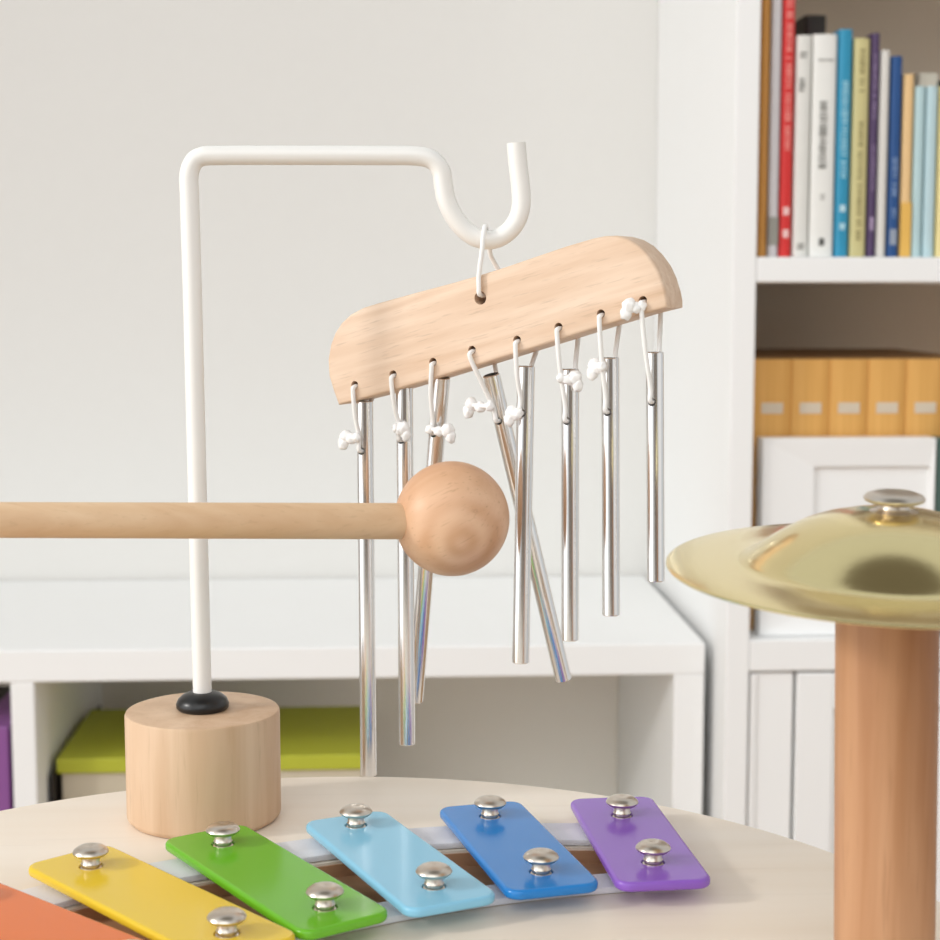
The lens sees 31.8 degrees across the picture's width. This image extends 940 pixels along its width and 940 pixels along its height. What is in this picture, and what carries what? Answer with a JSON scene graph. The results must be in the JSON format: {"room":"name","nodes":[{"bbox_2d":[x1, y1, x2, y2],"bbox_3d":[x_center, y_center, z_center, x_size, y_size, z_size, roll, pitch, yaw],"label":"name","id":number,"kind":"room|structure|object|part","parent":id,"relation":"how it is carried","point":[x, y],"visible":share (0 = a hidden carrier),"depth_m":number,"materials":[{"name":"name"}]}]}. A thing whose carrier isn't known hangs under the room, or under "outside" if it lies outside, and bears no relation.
{"room":"playroom","nodes":[
{"label":"playroom","id":0,"kind":"room"},
{"bbox_2d":[0,461,509,575],"bbox_3d":[-0.090,0.020,0.551,0.218,0.040,0.040,-2,7,-19],"label":"mallet","id":1,"kind":"object","parent":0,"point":[451,518],"visible":1,"depth_m":0.56,"materials":[{"name":"beige wood"}]},
{"bbox_3d":[-0.105,0.017,0.537,0.181,0.022,0.013,-3,7,-24],"label":"handle","id":2,"kind":"part","parent":1,"relation":"part of","materials":[{"name":"beige wood"}]},
{"bbox_2d":[0,0,658,584],"bbox_3d":[-0.101,-0.557,1.883,6.000,2.700,0.100,0,6,-3],"label":"wall","id":3,"kind":"structure","parent":0,"point":[103,103],"depth_m":1.86,"materials":[{"name":"white paint"}]},
{"bbox_3d":[0.013,1.047,-0.145,6.000,0.050,4.485,0,6,-3],"label":"floor","id":4,"kind":"structure","parent":0,"visible":0},
{"bbox_2d":[0,576,704,813],"bbox_3d":[-0.513,0.480,1.733,1.450,0.670,0.371,0,6,-3],"label":"shelf unit","id":5,"kind":"object","parent":4,"relation":"on","point":[628,718],"visible":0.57,"depth_m":1.70,"materials":[{"name":"white paint"}]},
{"bbox_2d":[0,686,10,700],"bbox_3d":[-0.490,0.373,1.673,0.044,0.255,0.248,0,6,-3],"label":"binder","id":6,"kind":"object","parent":5,"relation":"on","point":[4,690],"visible":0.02,"depth_m":1.76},
{"bbox_2d":[0,690,13,810],"bbox_3d":[-0.452,0.364,1.664,0.030,0.275,0.228,0,6,-3],"label":"binder","id":7,"kind":"object","parent":5,"relation":"on","point":[6,755],"visible":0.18,"depth_m":1.54,"materials":[{"name":"purple plastic"}]},
{"bbox_2d":[51,704,100,800],"bbox_3d":[-0.406,0.385,1.723,0.002,0.220,0.270,0,6,-3],"label":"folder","id":8,"kind":"object","parent":5,"relation":"on","point":[56,778],"visible":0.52,"depth_m":1.59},
{"bbox_2d":[56,706,362,799],"bbox_3d":[-0.254,0.382,1.700,0.297,0.232,0.190,0,6,-3],"label":"lidded box","id":9,"kind":"object","parent":5,"relation":"on","point":[314,741],"visible":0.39,"depth_m":1.62,"materials":[{"name":"cardboard"}]},
{"bbox_3d":[-0.522,0.461,1.910,1.392,0.611,0.006,0,6,-3],"label":"panel","id":10,"kind":"part","parent":5,"relation":"part of","materials":[{"name":"white wood"}]},
{"bbox_3d":[-0.513,0.162,1.698,1.450,0.030,0.371,0,6,-3],"label":"panel","id":11,"kind":"part","parent":5,"relation":"part of","materials":[{"name":"white paint"}]},
{"bbox_3d":[0.197,0.491,1.771,0.029,0.640,0.368,0,6,-3],"label":"panel","id":12,"kind":"part","parent":5,"relation":"part of","materials":[{"name":"white paint"}]},
{"bbox_2d":[0,777,939,939],"bbox_3d":[-0.048,0.545,0.497,0.427,0.807,0.427,0,6,-3],"label":"round table","id":13,"kind":"object","parent":4,"relation":"on","point":[764,885],"visible":0.44,"depth_m":0.56,"materials":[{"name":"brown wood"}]},
{"bbox_2d":[0,883,142,939],"bbox_3d":[-0.125,0.133,0.482,0.115,0.010,0.031,5,8,40],"label":"key","id":14,"kind":"object","parent":13,"relation":"on","point":[23,916],"visible":1,"depth_m":0.49,"materials":[{"name":"orange metal"}]},
{"bbox_2d":[28,842,294,939],"bbox_3d":[-0.097,0.130,0.508,0.031,0.010,0.109,-6,8,-43],"label":"key","id":15,"kind":"object","parent":13,"relation":"on","point":[155,904],"visible":1,"depth_m":0.51,"materials":[{"name":"yellow metal"}]},
{"bbox_2d":[165,821,386,939],"bbox_3d":[-0.064,0.128,0.530,0.031,0.010,0.101,-4,8,-34],"label":"key","id":16,"kind":"object","parent":13,"relation":"on","point":[281,886],"visible":1,"depth_m":0.52,"materials":[{"name":"green metal"}]},
{"bbox_2d":[124,142,530,838],"bbox_3d":[-0.052,0.005,0.602,0.149,0.247,0.056,0,6,-3],"label":"stand","id":17,"kind":"object","parent":13,"relation":"on","point":[202,756],"visible":0.98,"depth_m":0.59,"materials":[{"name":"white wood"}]},
{"bbox_2d":[329,224,682,776],"bbox_3d":[0.016,0.016,0.617,0.136,0.212,0.047,4,7,29],"label":"wind chime","id":18,"kind":"object","parent":17,"relation":"hanging from","point":[431,337],"visible":1,"depth_m":0.60,"materials":[{"name":"brown wood"}]},
{"bbox_3d":[-0.040,-0.020,0.630,0.002,0.027,0.021,3,7,27],"label":"cord","id":19,"kind":"part","parent":18,"relation":"part of","materials":[{"name":"white fabric"}]},
{"bbox_3d":[-0.025,-0.024,0.622,0.002,0.026,0.021,3,7,27],"label":"cord","id":20,"kind":"part","parent":18,"relation":"part of","materials":[{"name":"white fabric"}]},
{"bbox_3d":[-0.011,-0.027,0.615,0.006,0.028,0.021,3,7,27],"label":"cord","id":21,"kind":"part","parent":18,"relation":"part of","materials":[{"name":"white fabric"}]},
{"bbox_3d":[0.007,-0.031,0.605,0.007,0.028,0.021,3,7,27],"label":"cord","id":22,"kind":"part","parent":18,"relation":"part of","materials":[{"name":"white fabric"}]},
{"bbox_3d":[0.020,-0.034,0.598,0.002,0.028,0.021,3,7,27],"label":"cord","id":23,"kind":"part","parent":18,"relation":"part of","materials":[{"name":"white fabric"}]},
{"bbox_3d":[0.035,-0.034,0.590,0.003,0.035,0.021,3,7,27],"label":"cord","id":24,"kind":"part","parent":18,"relation":"part of","materials":[{"name":"white fabric"}]},
{"bbox_3d":[0.049,-0.038,0.582,0.002,0.036,0.021,3,7,27],"label":"cord","id":25,"kind":"part","parent":18,"relation":"part of","materials":[{"name":"white fabric"}]},
{"bbox_3d":[0.064,-0.041,0.575,0.003,0.036,0.021,3,7,27],"label":"cord","id":26,"kind":"part","parent":18,"relation":"part of","materials":[{"name":"white fabric"}]},
{"bbox_2d":[306,803,494,917],"bbox_3d":[-0.025,0.126,0.546,0.031,0.010,0.094,-3,7,-25],"label":"key","id":27,"kind":"object","parent":13,"relation":"on","point":[409,873],"visible":1,"depth_m":0.54,"materials":[{"name":"blue metal"}]},
{"bbox_2d":[440,795,597,899],"bbox_3d":[0.015,0.124,0.559,0.031,0.010,0.089,-2,6,-15],"label":"key","id":28,"kind":"object","parent":13,"relation":"on","point":[522,858],"visible":1,"depth_m":0.55,"materials":[{"name":"blue metal"}]},
{"bbox_2d":[571,794,709,891],"bbox_3d":[0.057,0.124,0.566,0.031,0.010,0.089,-1,6,-7],"label":"key","id":29,"kind":"object","parent":13,"relation":"on","point":[637,846],"visible":1,"depth_m":0.55,"materials":[{"name":"purple metal"}]},
{"bbox_2d":[666,488,939,939],"bbox_3d":[0.115,0.075,0.458,0.123,0.140,0.122,0,6,-3],"label":"cymbal stand","id":30,"kind":"object","parent":13,"relation":"on","point":[871,571],"visible":1,"depth_m":0.45,"materials":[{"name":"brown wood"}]},
{"bbox_3d":[0.116,0.087,0.459,0.030,0.116,0.028,0,6,-3],"label":"post","id":31,"kind":"part","parent":30,"relation":"part of","materials":[{"name":"brown wood"}]},
{"bbox_2d":[652,0,939,901],"bbox_3d":[0.614,-0.159,1.691,0.784,1.949,0.440,0,6,-3],"label":"bookcase","id":32,"kind":"object","parent":4,"relation":"on","point":[769,729],"visible":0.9,"depth_m":1.55,"materials":[{"name":"white paint"}]},
{"bbox_3d":[0.233,-0.158,1.682,0.022,1.949,0.419,0,6,-3],"label":"panel","id":33,"kind":"part","parent":32,"relation":"part of","materials":[{"name":"white paint"}]},
{"bbox_2d":[756,0,770,256],"bbox_3d":[0.258,-0.348,1.539,0.008,0.300,0.150,0,6,-3],"label":"book","id":34,"kind":"object","parent":32,"relation":"on","point":[765,4],"visible":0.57,"depth_m":1.47,"materials":[{"name":"paper"}]},
{"bbox_3d":[0.277,0.467,1.553,0.041,0.566,0.017,0,6,-3],"label":"filler panel","id":35,"kind":"part","parent":32,"relation":"part of","materials":[{"name":"white paint"}]},
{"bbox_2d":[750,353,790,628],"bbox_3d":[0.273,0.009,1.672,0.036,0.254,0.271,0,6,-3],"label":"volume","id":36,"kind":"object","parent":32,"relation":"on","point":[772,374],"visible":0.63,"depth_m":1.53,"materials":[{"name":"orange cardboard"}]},
{"bbox_2d":[766,0,781,256],"bbox_3d":[0.268,-0.346,1.540,0.009,0.295,0.150,0,6,-3],"label":"book","id":37,"kind":"object","parent":32,"relation":"on","point":[776,5],"visible":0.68,"depth_m":1.47,"materials":[{"name":"paper"}]},
{"bbox_2d":[777,0,794,256],"bbox_3d":[0.279,-0.341,1.541,0.011,0.285,0.150,0,6,-3],"label":"book","id":38,"kind":"object","parent":32,"relation":"on","point":[788,6],"visible":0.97,"depth_m":1.47,"materials":[{"name":"paper"}]},
{"bbox_3d":[0.614,0.146,1.730,0.740,0.029,0.407,0,6,-3],"label":"shelf","id":39,"kind":"part","parent":32,"relation":"part of","materials":[{"name":"white paint"}]},
{"bbox_2d":[755,349,829,436],"bbox_3d":[0.309,0.009,1.674,0.036,0.254,0.271,0,6,-3],"label":"volume","id":40,"kind":"object","parent":32,"relation":"on","point":[809,407],"visible":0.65,"depth_m":1.53,"materials":[{"name":"orange cardboard"}]},
{"bbox_2d":[790,35,811,256],"bbox_3d":[0.293,-0.296,1.546,0.014,0.195,0.150,0,6,-3],"label":"book","id":41,"kind":"object","parent":32,"relation":"on","point":[802,46],"visible":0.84,"depth_m":1.47,"materials":[{"name":"paper"}]},
{"bbox_2d":[795,15,825,35],"bbox_3d":[0.338,-0.334,1.686,0.021,0.239,0.100,0,6,-3],"label":"book","id":42,"kind":"object","parent":32,"relation":"on","point":[808,24],"visible":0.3,"depth_m":1.62,"materials":[{"name":"paper"}]},
{"bbox_2d":[768,349,867,435],"bbox_3d":[0.345,0.009,1.676,0.036,0.254,0.271,0,6,-3],"label":"volume","id":43,"kind":"object","parent":32,"relation":"on","point":[848,378],"visible":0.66,"depth_m":1.53,"materials":[{"name":"orange cardboard"}]},
{"bbox_2d":[807,34,836,256],"bbox_3d":[0.312,-0.297,1.547,0.022,0.196,0.150,0,6,-3],"label":"book","id":44,"kind":"object","parent":32,"relation":"on","point":[824,46],"visible":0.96,"depth_m":1.47,"materials":[{"name":"paper"}]},
{"bbox_2d":[832,29,851,256],"bbox_3d":[0.330,-0.299,1.548,0.012,0.200,0.150,0,6,-3],"label":"book","id":45,"kind":"object","parent":32,"relation":"on","point":[844,36],"visible":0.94,"depth_m":1.48,"materials":[{"name":"paper"}]},
{"bbox_2d":[754,436,935,635],"bbox_3d":[0.346,0.061,1.528,0.160,0.183,0.025,0,6,-3],"label":"box","id":46,"kind":"object","parent":32,"relation":"on","point":[798,478],"visible":0.46,"depth_m":1.51,"materials":[{"name":"white paint"}]},
{"bbox_3d":[0.603,-0.191,1.901,0.740,1.870,0.006,0,6,-3],"label":"panel","id":47,"kind":"part","parent":32,"relation":"part of","materials":[{"name":"white wood"}]},
{"bbox_3d":[0.614,-0.203,1.692,0.740,0.023,0.407,0,6,-3],"label":"shelf","id":48,"kind":"part","parent":32,"relation":"part of","materials":[{"name":"white paint"}]},
{"bbox_2d":[802,349,905,435],"bbox_3d":[0.381,0.009,1.678,0.036,0.254,0.271,0,6,-3],"label":"volume","id":49,"kind":"object","parent":32,"relation":"on","point":[886,389],"visible":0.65,"depth_m":1.53,"materials":[{"name":"orange cardboard"}]},
{"bbox_2d":[847,38,869,256],"bbox_3d":[0.345,-0.296,1.549,0.014,0.193,0.150,0,6,-3],"label":"book","id":50,"kind":"object","parent":32,"relation":"on","point":[858,113],"visible":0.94,"depth_m":1.48,"materials":[{"name":"paper"}]},
{"bbox_3d":[0.473,0.466,1.562,0.345,0.566,0.018,0,6,-3],"label":"door","id":51,"kind":"part","parent":32,"relation":"part of","materials":[{"name":"white paint"}]},
{"bbox_2d":[864,33,879,256],"bbox_3d":[0.357,-0.298,1.550,0.007,0.197,0.150,0,6,-3],"label":"book","id":52,"kind":"object","parent":32,"relation":"on","point":[874,37],"visible":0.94,"depth_m":1.48,"materials":[{"name":"paper"}]},
{"bbox_2d":[874,50,889,256],"bbox_3d":[0.366,-0.291,1.551,0.008,0.182,0.150,0,6,-3],"label":"book","id":53,"kind":"object","parent":32,"relation":"on","point":[884,55],"visible":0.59,"depth_m":1.48,"materials":[{"name":"paper"}]},
{"bbox_3d":[0.473,0.466,1.564,0.281,0.502,0.007,0,6,-3],"label":"door panel","id":54,"kind":"part","parent":32,"relation":"part of","materials":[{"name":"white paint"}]},
{"bbox_2d":[836,348,939,436],"bbox_3d":[0.417,0.008,1.679,0.036,0.254,0.271,0,6,-3],"label":"volume","id":55,"kind":"object","parent":32,"relation":"on","point":[922,395],"visible":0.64,"depth_m":1.54,"materials":[{"name":"orange cardboard"}]},
{"bbox_2d":[884,56,901,256],"bbox_3d":[0.377,-0.288,1.552,0.010,0.177,0.150,0,6,-3],"label":"book","id":56,"kind":"object","parent":32,"relation":"on","point":[895,71],"visible":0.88,"depth_m":1.48,"materials":[{"name":"paper"}]},
{"bbox_2d":[865,348,939,357],"bbox_3d":[0.453,0.008,1.681,0.036,0.254,0.271,0,6,-3],"label":"volume","id":57,"kind":"object","parent":32,"relation":"on","point":[928,354],"visible":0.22,"depth_m":1.68,"materials":[{"name":"orange cardboard"}]},
{"bbox_2d":[897,74,913,256],"bbox_3d":[0.388,-0.281,1.553,0.009,0.162,0.150,0,6,-3],"label":"book","id":58,"kind":"object","parent":32,"relation":"on","point":[904,204],"visible":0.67,"depth_m":1.48,"materials":[{"name":"paper"}]},
{"bbox_2d":[910,86,924,256],"bbox_3d":[0.399,-0.276,1.554,0.009,0.151,0.150,0,6,-3],"label":"book","id":59,"kind":"object","parent":32,"relation":"on","point":[919,91],"visible":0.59,"depth_m":1.48,"materials":[{"name":"paper"}]},
{"bbox_2d":[914,73,937,86],"bbox_3d":[0.453,-0.307,1.695,0.020,0.184,0.100,0,6,-3],"label":"book","id":60,"kind":"object","parent":32,"relation":"on","point":[920,79],"visible":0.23,"depth_m":1.64,"materials":[{"name":"paper"}]},
{"bbox_2d":[920,86,937,256],"bbox_3d":[0.410,-0.276,1.555,0.010,0.151,0.150,0,6,-3],"label":"book","id":61,"kind":"object","parent":32,"relation":"on","point":[931,92],"visible":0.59,"depth_m":1.48,"materials":[{"name":"paper"}]},
{"bbox_2d":[931,436,939,511],"bbox_3d":[0.447,0.060,1.533,0.038,0.183,0.022,0,6,-3],"label":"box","id":62,"kind":"object","parent":32,"relation":"on","point":[937,463],"visible":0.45,"depth_m":1.52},
{"bbox_2d":[933,87,939,256],"bbox_3d":[0.421,-0.276,1.556,0.010,0.151,0.150,0,6,-3],"label":"book","id":63,"kind":"object","parent":32,"relation":"on","point":[936,235],"visible":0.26,"depth_m":1.49,"materials":[{"name":"paper"}]}
]}

